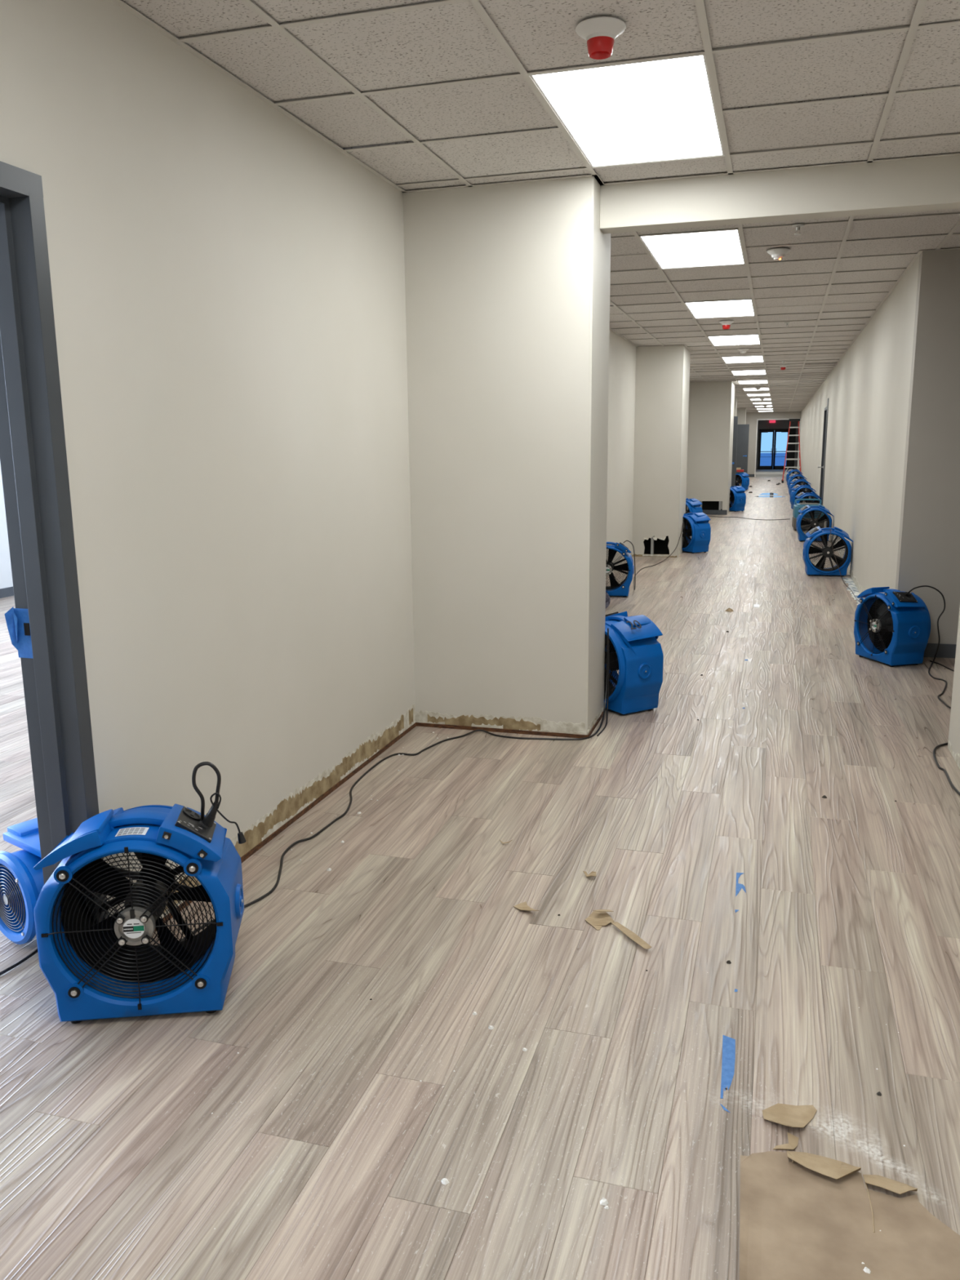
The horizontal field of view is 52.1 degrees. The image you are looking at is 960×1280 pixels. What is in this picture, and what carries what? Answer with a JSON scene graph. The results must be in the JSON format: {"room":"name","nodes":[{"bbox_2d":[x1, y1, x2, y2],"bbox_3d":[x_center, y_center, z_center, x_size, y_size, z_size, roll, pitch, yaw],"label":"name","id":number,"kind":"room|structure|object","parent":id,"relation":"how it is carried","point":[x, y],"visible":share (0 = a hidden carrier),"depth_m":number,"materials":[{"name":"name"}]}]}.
{"room":"damaged room","nodes":[
{"label":"damaged room","id":0,"kind":"room"},
{"bbox_2d":[0,463,13,588],"bbox_3d":[-6.449,-0.957,5.495,0.150,2.900,15.000,3,12,16],"label":"wall","id":1,"kind":"structure","parent":0,"point":[6,575],"depth_m":10.25,"materials":[{"name":"paint"}]},
{"bbox_2d":[0,586,13,598],"bbox_3d":[-6.372,0.432,5.699,0.012,0.095,14.900,3,12,16],"label":"baseboard","id":2,"kind":"structure","parent":1,"relation":"attached to","point":[6,592],"depth_m":10.31,"materials":[{"name":"rubber"}]},
{"bbox_2d":[0,0,689,931],"bbox_3d":[4.306,-4.046,20.762,0.157,2.781,51.000,3,12,16],"label":"wall","id":3,"kind":"structure","parent":0,"point":[228,282],"depth_m":3.40,"materials":[{"name":"paint"}]},
{"bbox_2d":[0,160,108,924],"bbox_3d":[-1.337,-0.013,2.271,0.174,2.202,1.018,3,12,16],"label":"door frame","id":4,"kind":"structure","parent":3,"relation":"in","point":[33,463],"depth_m":2.65,"materials":[{"name":"grey paint"}]},
{"bbox_2d":[4,607,33,658],"bbox_3d":[-1.280,-0.020,2.728,0.074,0.145,0.017,3,12,16],"label":"tape","id":5,"kind":"object","parent":4,"relation":"attached to","point":[17,620],"visible":1,"depth_m":2.73,"materials":[{"name":"blue plastic"}]},
{"bbox_2d":[731,416,737,486],"bbox_3d":[5.900,-4.447,24.338,0.860,2.120,0.107,3,12,16],"label":"door","id":6,"kind":"structure","parent":3,"relation":"in","point":[735,418],"depth_m":24.20,"materials":[{"name":"grey paint"}]},
{"bbox_2d":[735,424,749,478],"bbox_3d":[9.606,-6.946,36.652,0.762,2.140,0.107,3,12,16],"label":"door","id":7,"kind":"structure","parent":3,"relation":"in","point":[743,430],"depth_m":36.56,"materials":[{"name":"grey paint"}]},
{"bbox_2d":[0,469,959,1279],"bbox_3d":[6.703,-3.575,25.542,13.900,0.063,63.229,3,12,16],"label":"floor","id":8,"kind":"structure","parent":0,"point":[851,901],"depth_m":2.72,"materials":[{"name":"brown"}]},
{"bbox_2d":[0,948,37,975],"bbox_3d":[-1.704,1.005,2.778,1.062,0.015,0.199,-9,14,-38],"label":"power cord","id":9,"kind":"object","parent":8,"relation":"on","point":[33,953],"visible":0.48,"depth_m":2.94,"materials":[{"name":"black plastic"}]},
{"bbox_2d":[0,817,44,944],"bbox_3d":[-1.376,0.738,3.136,0.296,0.391,0.295,8,14,37],"label":"fan","id":10,"kind":"object","parent":8,"relation":"on","point":[21,885],"visible":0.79,"depth_m":3.03,"materials":[{"name":"blue plastic"}]},
{"bbox_2d":[33,761,246,1023],"bbox_3d":[-0.942,0.671,2.720,0.586,0.676,0.324,-2,11,-6],"label":"fan","id":11,"kind":"object","parent":8,"relation":"on","point":[111,967],"visible":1,"depth_m":2.63,"materials":[{"name":"blue plastic"}]},
{"bbox_2d":[116,827,145,835],"bbox_3d":[-0.926,0.508,2.609,0.064,0.002,0.042,-2,11,-7],"label":"print","id":12,"kind":"object","parent":11,"relation":"on","point":[121,831],"depth_m":2.61,"materials":[{"name":"grey"}]},
{"bbox_2d":[123,923,144,933],"bbox_3d":[-0.913,0.760,2.589,0.053,0.027,0.002,-2,11,-6],"label":"print","id":13,"kind":"object","parent":11,"relation":"attached to","point":[135,928],"depth_m":2.59},
{"bbox_2d":[179,820,202,830],"bbox_3d":[-0.776,0.496,2.639,0.053,0.040,0.033,-2,11,-7],"label":"print","id":14,"kind":"object","parent":11,"relation":"on","point":[190,824],"depth_m":2.64,"materials":[{"name":"grey plastic"}]},
{"bbox_2d":[199,821,208,828],"bbox_3d":[-0.759,0.508,2.700,0.026,0.020,0.026,-2,11,-6],"label":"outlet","id":15,"kind":"object","parent":11,"relation":"attached to","point":[204,824],"depth_m":2.70,"materials":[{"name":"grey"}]},
{"bbox_2d":[181,637,608,941],"bbox_3d":[-0.323,0.438,4.440,0.676,0.451,3.101,7,14,35],"label":"power cord","id":16,"kind":"object","parent":8,"relation":"on","point":[290,846],"visible":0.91,"depth_m":4.87,"materials":[{"name":"black plastic"}]},
{"bbox_2d":[440,1177,448,1185],"bbox_3d":[-0.073,1.134,2.062,0.015,0.006,0.016,-9,14,-35],"label":"chip","id":17,"kind":"object","parent":8,"relation":"on","point":[445,1181],"visible":1,"depth_m":2.06,"materials":[{"name":"white"}]},
{"bbox_2d":[513,901,538,911],"bbox_3d":[0.149,0.884,3.251,0.052,0.025,0.119,-4,12,-18],"label":"paper scrap","id":18,"kind":"object","parent":8,"relation":"on","point":[522,906],"visible":1,"depth_m":3.27,"materials":[{"name":"beige paper"}]},
{"bbox_2d":[582,871,595,876],"bbox_3d":[0.391,0.837,3.503,0.051,0.014,0.038,3,12,16],"label":"paper scrap","id":19,"kind":"object","parent":8,"relation":"on","point":[592,873],"visible":1,"depth_m":3.51,"materials":[{"name":"beige paper"}]},
{"bbox_2d":[584,911,613,930],"bbox_3d":[0.388,0.905,3.185,0.090,0.009,0.107,-6,13,-26],"label":"paper scrap","id":20,"kind":"object","parent":8,"relation":"on","point":[597,920],"visible":0.94,"depth_m":3.18,"materials":[{"name":"beige paper"}]},
{"bbox_2d":[592,909,613,911],"bbox_3d":[0.401,0.885,3.213,0.068,0.011,0.026,-2,11,-5],"label":"paper scrap","id":21,"kind":"object","parent":20,"relation":"on","point":[597,910],"visible":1,"depth_m":3.21,"materials":[{"name":"beige paper"}]},
{"bbox_2d":[596,628,609,736],"bbox_3d":[0.680,0.223,5.345,0.030,0.504,0.445,2,12,13],"label":"power cord","id":22,"kind":"object","parent":8,"relation":"on","point":[602,730],"visible":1,"depth_m":5.51,"materials":[{"name":"black plastic"}]},
{"bbox_2d":[600,1197,608,1205],"bbox_3d":[0.253,1.142,2.001,0.018,0.008,0.018,3,12,16],"label":"chip","id":23,"kind":"object","parent":8,"relation":"on","point":[603,1202],"visible":1,"depth_m":2.00,"materials":[{"name":"white"}]},
{"bbox_2d":[605,592,610,608],"bbox_3d":[1.064,-0.413,9.287,0.226,0.180,0.587,-3,12,-14],"label":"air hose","id":24,"kind":"object","parent":8,"relation":"on","point":[607,597],"visible":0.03,"depth_m":9.03,"materials":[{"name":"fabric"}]},
{"bbox_2d":[605,542,634,597],"bbox_3d":[1.276,-0.728,9.955,0.568,0.551,0.324,2,11,11],"label":"fan","id":25,"kind":"object","parent":8,"relation":"on","point":[616,588],"visible":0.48,"depth_m":9.82,"materials":[{"name":"blue plastic"}]},
{"bbox_2d":[609,921,651,948],"bbox_3d":[0.471,0.919,3.067,0.027,0.004,0.200,-6,12,-24],"label":"paper scrap","id":26,"kind":"object","parent":8,"relation":"on","point":[628,933],"visible":1,"depth_m":3.06,"materials":[{"name":"beige paper"}]},
{"bbox_2d":[604,611,663,715],"bbox_3d":[0.811,0.125,5.722,0.318,0.540,0.556,-7,13,-31],"label":"fan","id":27,"kind":"object","parent":8,"relation":"on","point":[636,652],"visible":0.83,"depth_m":5.56,"materials":[{"name":"blue plastic"}]},
{"bbox_2d":[622,523,683,590],"bbox_3d":[2.009,-1.069,11.609,0.302,0.572,3.853,3,12,18],"label":"power cord","id":28,"kind":"object","parent":8,"relation":"on","point":[635,574],"visible":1,"depth_m":10.65,"materials":[{"name":"brown plastic"}]},
{"bbox_2d":[685,497,702,512],"bbox_3d":[3.641,-2.208,17.273,0.324,0.551,0.568,-10,14,-38],"label":"fan","id":29,"kind":"object","parent":8,"relation":"on","point":[693,504],"visible":0.25,"depth_m":17.10,"materials":[{"name":"blue plastic"}]},
{"bbox_2d":[682,511,711,553],"bbox_3d":[2.984,-1.515,13.820,0.324,0.551,0.568,-6,13,-27],"label":"fan","id":30,"kind":"object","parent":8,"relation":"on","point":[696,526],"visible":0.88,"depth_m":13.66,"materials":[{"name":"blue plastic"}]},
{"bbox_2d":[720,1035,735,1098],"bbox_3d":[0.615,1.055,2.434,0.032,0.001,0.261,2,12,15],"label":"tape strip","id":31,"kind":"object","parent":8,"relation":"on","point":[728,1043],"visible":1,"depth_m":2.45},
{"bbox_2d":[725,608,733,611],"bbox_3d":[2.281,-0.280,8.991,0.079,0.027,0.074,3,12,16],"label":"paper scrap","id":32,"kind":"object","parent":8,"relation":"on","point":[728,609],"visible":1,"depth_m":8.97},
{"bbox_2d":[728,485,746,511],"bbox_3d":[5.666,-3.153,21.914,0.324,0.551,0.568,-6,13,-27],"label":"fan","id":33,"kind":"object","parent":8,"relation":"on","point":[737,495],"visible":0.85,"depth_m":21.75,"materials":[{"name":"blue plastic"}]},
{"bbox_2d":[735,872,746,896],"bbox_3d":[0.912,0.854,3.430,0.035,0.001,0.201,2,12,15],"label":"tape strip","id":34,"kind":"object","parent":8,"relation":"on","point":[739,886],"visible":1,"depth_m":3.42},
{"bbox_2d":[735,472,749,489],"bbox_3d":[8.347,-5.076,31.442,0.324,0.551,0.568,-8,13,-33],"label":"fan","id":35,"kind":"object","parent":8,"relation":"on","point":[744,482],"visible":0.86,"depth_m":31.31,"materials":[{"name":"blue plastic"}]},
{"bbox_2d":[736,467,743,471],"bbox_3d":[8.308,-5.436,31.378,0.230,0.130,0.120,3,12,16],"label":"tool","id":36,"kind":"object","parent":35,"relation":"on","point":[738,469],"visible":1,"depth_m":31.33,"materials":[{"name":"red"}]},
{"bbox_2d":[707,515,786,519],"bbox_3d":[5.208,-2.478,19.936,2.050,0.012,0.473,9,15,39],"label":"power cord","id":37,"kind":"object","parent":8,"relation":"on","point":[708,516],"visible":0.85,"depth_m":19.90,"materials":[{"name":"brown plastic"}]},
{"bbox_2d":[760,493,777,495],"bbox_3d":[8.502,-4.304,28.961,0.550,0.001,1.500,3,12,16],"label":"wet patch","id":38,"kind":"object","parent":8,"relation":"on","point":[764,494],"visible":1,"depth_m":28.78,"materials":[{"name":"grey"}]},
{"bbox_2d":[755,495,785,497],"bbox_3d":[8.139,-4.025,27.578,0.853,0.001,0.743,8,14,36],"label":"wet patch","id":39,"kind":"object","parent":8,"relation":"on","point":[760,495],"visible":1,"depth_m":27.53,"materials":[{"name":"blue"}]},
{"bbox_2d":[773,1132,798,1149],"bbox_3d":[0.677,1.107,2.158,0.072,0.009,0.035,-11,15,-43],"label":"paper scrap","id":40,"kind":"object","parent":8,"relation":"on","point":[793,1140],"visible":1,"depth_m":2.15,"materials":[{"name":"beige paper"}]},
{"bbox_2d":[762,1103,817,1128],"bbox_3d":[0.714,1.079,2.255,0.130,0.020,0.100,-10,15,-40],"label":"paper scrap","id":41,"kind":"object","parent":8,"relation":"on","point":[788,1115],"visible":1,"depth_m":2.25,"materials":[{"name":"beige paper"}]},
{"bbox_2d":[781,418,800,483],"bbox_3d":[11.702,-7.068,36.718,0.720,2.330,1.250,3,12,16],"label":"step ladder","id":42,"kind":"object","parent":8,"relation":"on","point":[789,420],"visible":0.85,"depth_m":36.35,"materials":[{"name":"red metal"}]},
{"bbox_2d":[786,469,803,484],"bbox_3d":[11.037,-5.703,34.452,0.568,0.551,0.324,1,11,7],"label":"fan","id":43,"kind":"object","parent":8,"relation":"on","point":[790,471],"visible":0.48,"depth_m":34.34,"materials":[{"name":"blue plastic"}]},
{"bbox_2d":[787,474,806,489],"bbox_3d":[9.561,-4.716,29.564,0.568,0.551,0.324,1,11,7],"label":"fan","id":44,"kind":"object","parent":8,"relation":"on","point":[792,477],"visible":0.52,"depth_m":29.45,"materials":[{"name":"blue plastic"}]},
{"bbox_2d":[788,478,811,498],"bbox_3d":[8.423,-3.956,25.807,0.568,0.551,0.324,0,11,5],"label":"fan","id":45,"kind":"object","parent":8,"relation":"on","point":[795,481],"visible":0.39,"depth_m":25.70,"materials":[{"name":"blue plastic"}]},
{"bbox_2d":[790,484,815,509],"bbox_3d":[7.327,-3.235,22.241,0.568,0.551,0.324,0,11,3],"label":"fan","id":46,"kind":"object","parent":8,"relation":"on","point":[796,488],"visible":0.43,"depth_m":22.14,"materials":[{"name":"blue plastic"}]},
{"bbox_2d":[794,492,822,504],"bbox_3d":[6.421,-2.611,19.180,0.556,0.540,0.318,1,11,9],"label":"fan","id":47,"kind":"object","parent":8,"relation":"on","point":[801,495],"visible":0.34,"depth_m":19.07,"materials":[{"name":"blue plastic"}]},
{"bbox_2d":[791,498,825,530],"bbox_3d":[5.712,-2.180,17.089,0.500,0.524,0.485,2,12,13],"label":"dehumidifier","id":48,"kind":"object","parent":8,"relation":"on","point":[797,507],"visible":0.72,"depth_m":16.93,"materials":[{"name":"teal plastic"}]},
{"bbox_2d":[795,505,834,541],"bbox_3d":[5.168,-1.799,15.146,0.562,0.546,0.321,2,12,12],"label":"fan","id":49,"kind":"object","parent":8,"relation":"on","point":[803,512],"visible":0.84,"depth_m":15.06,"materials":[{"name":"blue plastic"}]},
{"bbox_2d":[802,526,853,576],"bbox_3d":[4.000,-1.019,11.273,0.568,0.551,0.324,2,12,13],"label":"fan","id":50,"kind":"object","parent":8,"relation":"on","point":[811,569],"visible":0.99,"depth_m":11.18,"materials":[{"name":"blue plastic"}]},
{"bbox_2d":[830,528,858,600],"bbox_3d":[3.519,-0.594,9.178,0.146,0.556,3.978,2,12,14],"label":"power cord","id":51,"kind":"object","parent":8,"relation":"on","point":[830,529],"visible":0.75,"depth_m":11.02,"materials":[{"name":"brown plastic"}]},
{"bbox_2d":[739,1151,959,1279],"bbox_3d":[0.711,1.229,1.520,0.637,0.022,1.195,3,12,16],"label":"paper sheet","id":52,"kind":"object","parent":8,"relation":"on","point":[803,1215],"visible":1,"depth_m":1.93,"materials":[{"name":"brown paper"}]},
{"bbox_2d":[862,1266,871,1273],"bbox_3d":[0.719,1.172,1.827,0.017,0.007,0.016,3,12,16],"label":"chip","id":53,"kind":"object","parent":52,"relation":"on","point":[865,1269],"visible":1,"depth_m":1.83,"materials":[{"name":"white"}]},
{"bbox_2d":[842,577,861,605],"bbox_3d":[3.625,-0.369,9.416,0.108,0.011,3.500,3,12,16],"label":"litter","id":54,"kind":"object","parent":8,"relation":"on","point":[851,583],"visible":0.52,"depth_m":10.20,"materials":[{"name":"white paper"}]},
{"bbox_2d":[853,586,930,666],"bbox_3d":[2.864,-0.112,6.871,0.301,0.513,0.528,-4,12,-14],"label":"fan","id":55,"kind":"object","parent":8,"relation":"on","point":[883,611],"visible":1,"depth_m":6.71,"materials":[{"name":"blue plastic"}]},
{"bbox_2d":[905,585,951,708],"bbox_3d":[2.853,0.025,6.118,0.275,0.542,1.518,3,12,16],"label":"power cord","id":56,"kind":"object","parent":8,"relation":"on","point":[908,592],"visible":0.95,"depth_m":6.72,"materials":[{"name":"black plastic"}]},
{"bbox_2d":[929,660,954,671],"bbox_3d":[3.164,0.209,6.535,0.025,0.008,0.640,-1,11,-3],"label":"power cord","id":57,"kind":"object","parent":8,"relation":"on","point":[930,660],"visible":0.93,"depth_m":6.70,"materials":[{"name":"black plastic"}]},
{"bbox_2d":[933,742,959,795],"bbox_3d":[2.226,0.599,4.621,0.179,0.011,1.116,5,12,24],"label":"power cord","id":58,"kind":"object","parent":8,"relation":"on","point":[957,791],"visible":0.94,"depth_m":4.60,"materials":[{"name":"black plastic"}]},
{"bbox_2d":[403,176,610,738],"bbox_3d":[0.166,-0.918,5.254,0.964,2.781,0.526,3,12,16],"label":"wall","id":59,"kind":"structure","parent":0,"point":[507,286],"depth_m":5.00,"materials":[{"name":"paint"}]},
{"bbox_2d":[600,152,959,233],"bbox_3d":[3.667,-1.997,3.958,6.391,0.231,0.130,3,12,16],"label":"beam","id":60,"kind":"structure","parent":59,"relation":"attached to","point":[926,184],"depth_m":4.57,"materials":[{"name":"paint"}]},
{"bbox_2d":[111,0,959,413],"bbox_3d":[7.841,-5.365,19.366,7.598,0.344,51.100,3,12,16],"label":"ceiling","id":61,"kind":"structure","parent":0,"point":[421,95],"depth_m":3.67,"materials":[{"name":"white"}]},
{"bbox_2d":[575,16,626,59],"bbox_3d":[0.364,-1.808,2.968,0.152,0.078,0.152,3,12,16],"label":"smoke detector","id":62,"kind":"object","parent":61,"relation":"attached to","point":[600,33],"visible":1,"depth_m":2.93,"materials":[{"name":"white plastic"}]},
{"bbox_2d":[527,54,724,167],"bbox_3d":[0.620,-2.047,3.823,0.602,0.045,1.211,3,12,16],"label":"ceiling light","id":63,"kind":"object","parent":61,"relation":"attached to","point":[664,109],"visible":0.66,"depth_m":3.72,"materials":[{"name":"white plastic"}]},
{"bbox_2d":[638,230,745,268],"bbox_3d":[1.421,-2.580,6.459,0.602,0.045,1.211,3,12,16],"label":"ceiling light","id":64,"kind":"object","parent":61,"relation":"attached to","point":[719,247],"visible":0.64,"depth_m":6.42,"materials":[{"name":"white plastic"}]},
{"bbox_2d":[684,299,755,318],"bbox_3d":[2.292,-3.159,9.322,0.602,0.045,1.211,3,12,16],"label":"ceiling light","id":65,"kind":"object","parent":61,"relation":"attached to","point":[731,308],"visible":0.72,"depth_m":9.33,"materials":[{"name":"white plastic"}]},
{"bbox_2d":[719,320,733,329],"bbox_3d":[2.561,-3.274,10.217,0.152,0.078,0.152,3,12,16],"label":"smoke detector","id":66,"kind":"object","parent":61,"relation":"attached to","point":[726,324],"visible":1,"depth_m":10.18,"materials":[{"name":"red plastic"}]},
{"bbox_2d":[708,334,759,346],"bbox_3d":[3.163,-3.737,12.185,0.602,0.045,1.211,3,12,16],"label":"ceiling light","id":67,"kind":"object","parent":61,"relation":"attached to","point":[753,339],"visible":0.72,"depth_m":12.21,"materials":[{"name":"white plastic"}]},
{"bbox_2d":[722,355,763,363],"bbox_3d":[4.035,-4.316,15.048,0.602,0.045,1.211,3,12,16],"label":"ceiling light","id":68,"kind":"object","parent":61,"relation":"attached to","point":[754,358],"visible":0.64,"depth_m":15.11,"materials":[{"name":"white plastic"}]},
{"bbox_2d":[737,348,748,353],"bbox_3d":[3.561,-3.906,13.298,0.152,0.060,0.152,3,12,16],"label":"smoke detector","id":69,"kind":"object","parent":61,"relation":"attached to","point":[741,350],"visible":1,"depth_m":13.26,"materials":[{"name":"white plastic"}]},
{"bbox_2d":[731,369,765,375],"bbox_3d":[4.905,-4.895,17.912,0.602,0.045,1.211,3,12,16],"label":"ceiling light","id":70,"kind":"object","parent":61,"relation":"attached to","point":[737,372],"visible":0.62,"depth_m":17.98,"materials":[{"name":"white plastic"}]},
{"bbox_2d":[737,380,768,384],"bbox_3d":[5.777,-5.473,20.774,0.602,0.045,1.211,3,12,16],"label":"ceiling light","id":71,"kind":"object","parent":61,"relation":"attached to","point":[748,381],"visible":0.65,"depth_m":20.93,"materials":[{"name":"white plastic"}]},
{"bbox_2d":[742,387,768,391],"bbox_3d":[6.648,-6.052,23.637,0.602,0.045,1.211,3,12,16],"label":"ceiling light","id":72,"kind":"object","parent":61,"relation":"attached to","point":[761,388],"visible":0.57,"depth_m":23.89,"materials":[{"name":"white plastic"}]},
{"bbox_2d":[746,393,769,395],"bbox_3d":[7.519,-6.631,26.500,0.602,0.045,1.211,3,12,16],"label":"ceiling light","id":73,"kind":"object","parent":61,"relation":"attached to","point":[767,394],"visible":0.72,"depth_m":26.51,"materials":[{"name":"white plastic"}]},
{"bbox_2d":[750,398,770,400],"bbox_3d":[8.390,-7.209,29.363,0.602,0.045,1.211,3,12,16],"label":"ceiling light","id":74,"kind":"object","parent":61,"relation":"attached to","point":[765,398],"visible":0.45,"depth_m":29.54,"materials":[{"name":"white plastic"}]},
{"bbox_2d":[752,402,771,404],"bbox_3d":[9.261,-7.788,32.227,0.602,0.045,1.211,3,12,16],"label":"ceiling light","id":75,"kind":"object","parent":61,"relation":"attached to","point":[753,402],"visible":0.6,"depth_m":32.13,"materials":[{"name":"white plastic"}]},
{"bbox_2d":[766,248,791,260],"bbox_3d":[1.959,-2.526,6.452,0.152,0.063,0.152,3,12,16],"label":"smoke detector","id":76,"kind":"object","parent":61,"relation":"attached to","point":[777,254],"visible":1,"depth_m":6.41,"materials":[{"name":"white plastic"}]},
{"bbox_2d":[778,364,787,369],"bbox_3d":[4.970,-4.471,16.109,0.152,0.078,0.152,3,12,16],"label":"smoke detector","id":77,"kind":"object","parent":61,"relation":"attached to","point":[783,366],"visible":1,"depth_m":16.07,"materials":[{"name":"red plastic"}]},
{"bbox_2d":[791,224,804,235],"bbox_3d":[1.850,-2.385,5.715,0.069,0.050,0.069,3,12,16],"label":"sprinkler head","id":78,"kind":"object","parent":61,"relation":"attached to","point":[797,227],"visible":1,"depth_m":5.70},
{"bbox_2d":[631,344,690,557],"bbox_3d":[2.495,-2.585,13.510,0.614,2.781,1.012,3,12,16],"label":"wall","id":79,"kind":"structure","parent":0,"point":[662,382],"depth_m":13.06,"materials":[{"name":"paint"}]},
{"bbox_2d":[686,381,735,515],"bbox_3d":[5.043,-4.193,21.460,0.862,2.781,1.610,3,12,16],"label":"wall","id":80,"kind":"structure","parent":0,"point":[711,404],"depth_m":20.72,"materials":[{"name":"paint"}]},
{"bbox_2d":[733,397,746,424],"bbox_3d":[8.445,-6.534,33.052,0.623,2.781,9.800,3,12,16],"label":"wall","id":81,"kind":"structure","parent":0,"point":[740,413],"depth_m":37.01,"materials":[{"name":"paint"}]},
{"bbox_2d":[745,411,801,474],"bbox_3d":[12.304,-8.507,42.764,3.060,2.781,0.200,3,12,16],"label":"wall","id":82,"kind":"structure","parent":0,"point":[751,418],"depth_m":42.62,"materials":[{"name":"paint"}]},
{"bbox_2d":[754,417,800,476],"bbox_3d":[12.897,-8.326,42.610,1.810,2.475,0.240,3,12,16],"label":"trim","id":83,"kind":"structure","parent":82,"relation":"attached to","point":[757,420],"depth_m":42.49,"materials":[{"name":"white plastic"}]},
{"bbox_2d":[755,419,799,469],"bbox_3d":[16.373,-10.960,53.806,6.000,3.200,0.200,3,12,16],"label":"wall","id":84,"kind":"structure","parent":0,"point":[780,424],"depth_m":53.62,"materials":[{"name":"grey paint"}]},
{"bbox_2d":[757,428,795,469],"bbox_3d":[16.258,-10.453,53.852,1.920,2.190,0.253,3,12,16],"label":"door","id":85,"kind":"structure","parent":84,"relation":"in","point":[767,446],"depth_m":53.85,"materials":[{"name":"glass"}]},
{"bbox_2d":[798,256,919,599],"bbox_3d":[8.698,-5.018,25.414,0.152,2.781,39.380,3,12,16],"label":"wall","id":86,"kind":"structure","parent":0,"point":[867,392],"depth_m":9.64,"materials":[{"name":"paint"}]},
{"bbox_2d":[817,398,828,505],"bbox_3d":[6.764,-3.524,19.241,0.235,2.300,1.450,3,12,16],"label":"door","id":87,"kind":"structure","parent":86,"relation":"in","point":[826,409],"depth_m":19.74,"materials":[{"name":"grey paint"}]},
{"bbox_2d":[892,247,959,644],"bbox_3d":[5.251,-1.160,6.201,4.743,2.781,0.150,3,12,16],"label":"wall","id":88,"kind":"structure","parent":0,"point":[929,546],"depth_m":6.75,"materials":[{"name":"paint"}]},
{"bbox_2d":[923,643,956,657],"bbox_3d":[5.223,0.169,6.391,4.383,0.100,0.011,3,12,16],"label":"baseboard","id":89,"kind":"structure","parent":88,"relation":"attached to","point":[944,651],"depth_m":6.96,"materials":[{"name":"rubber"}]},
{"bbox_2d":[947,607,959,768],"bbox_3d":[1.092,0.052,0.328,0.147,2.781,9.220,3,12,16],"label":"wall","id":90,"kind":"structure","parent":0,"point":[953,742],"depth_m":4.79,"materials":[{"name":"paint"}]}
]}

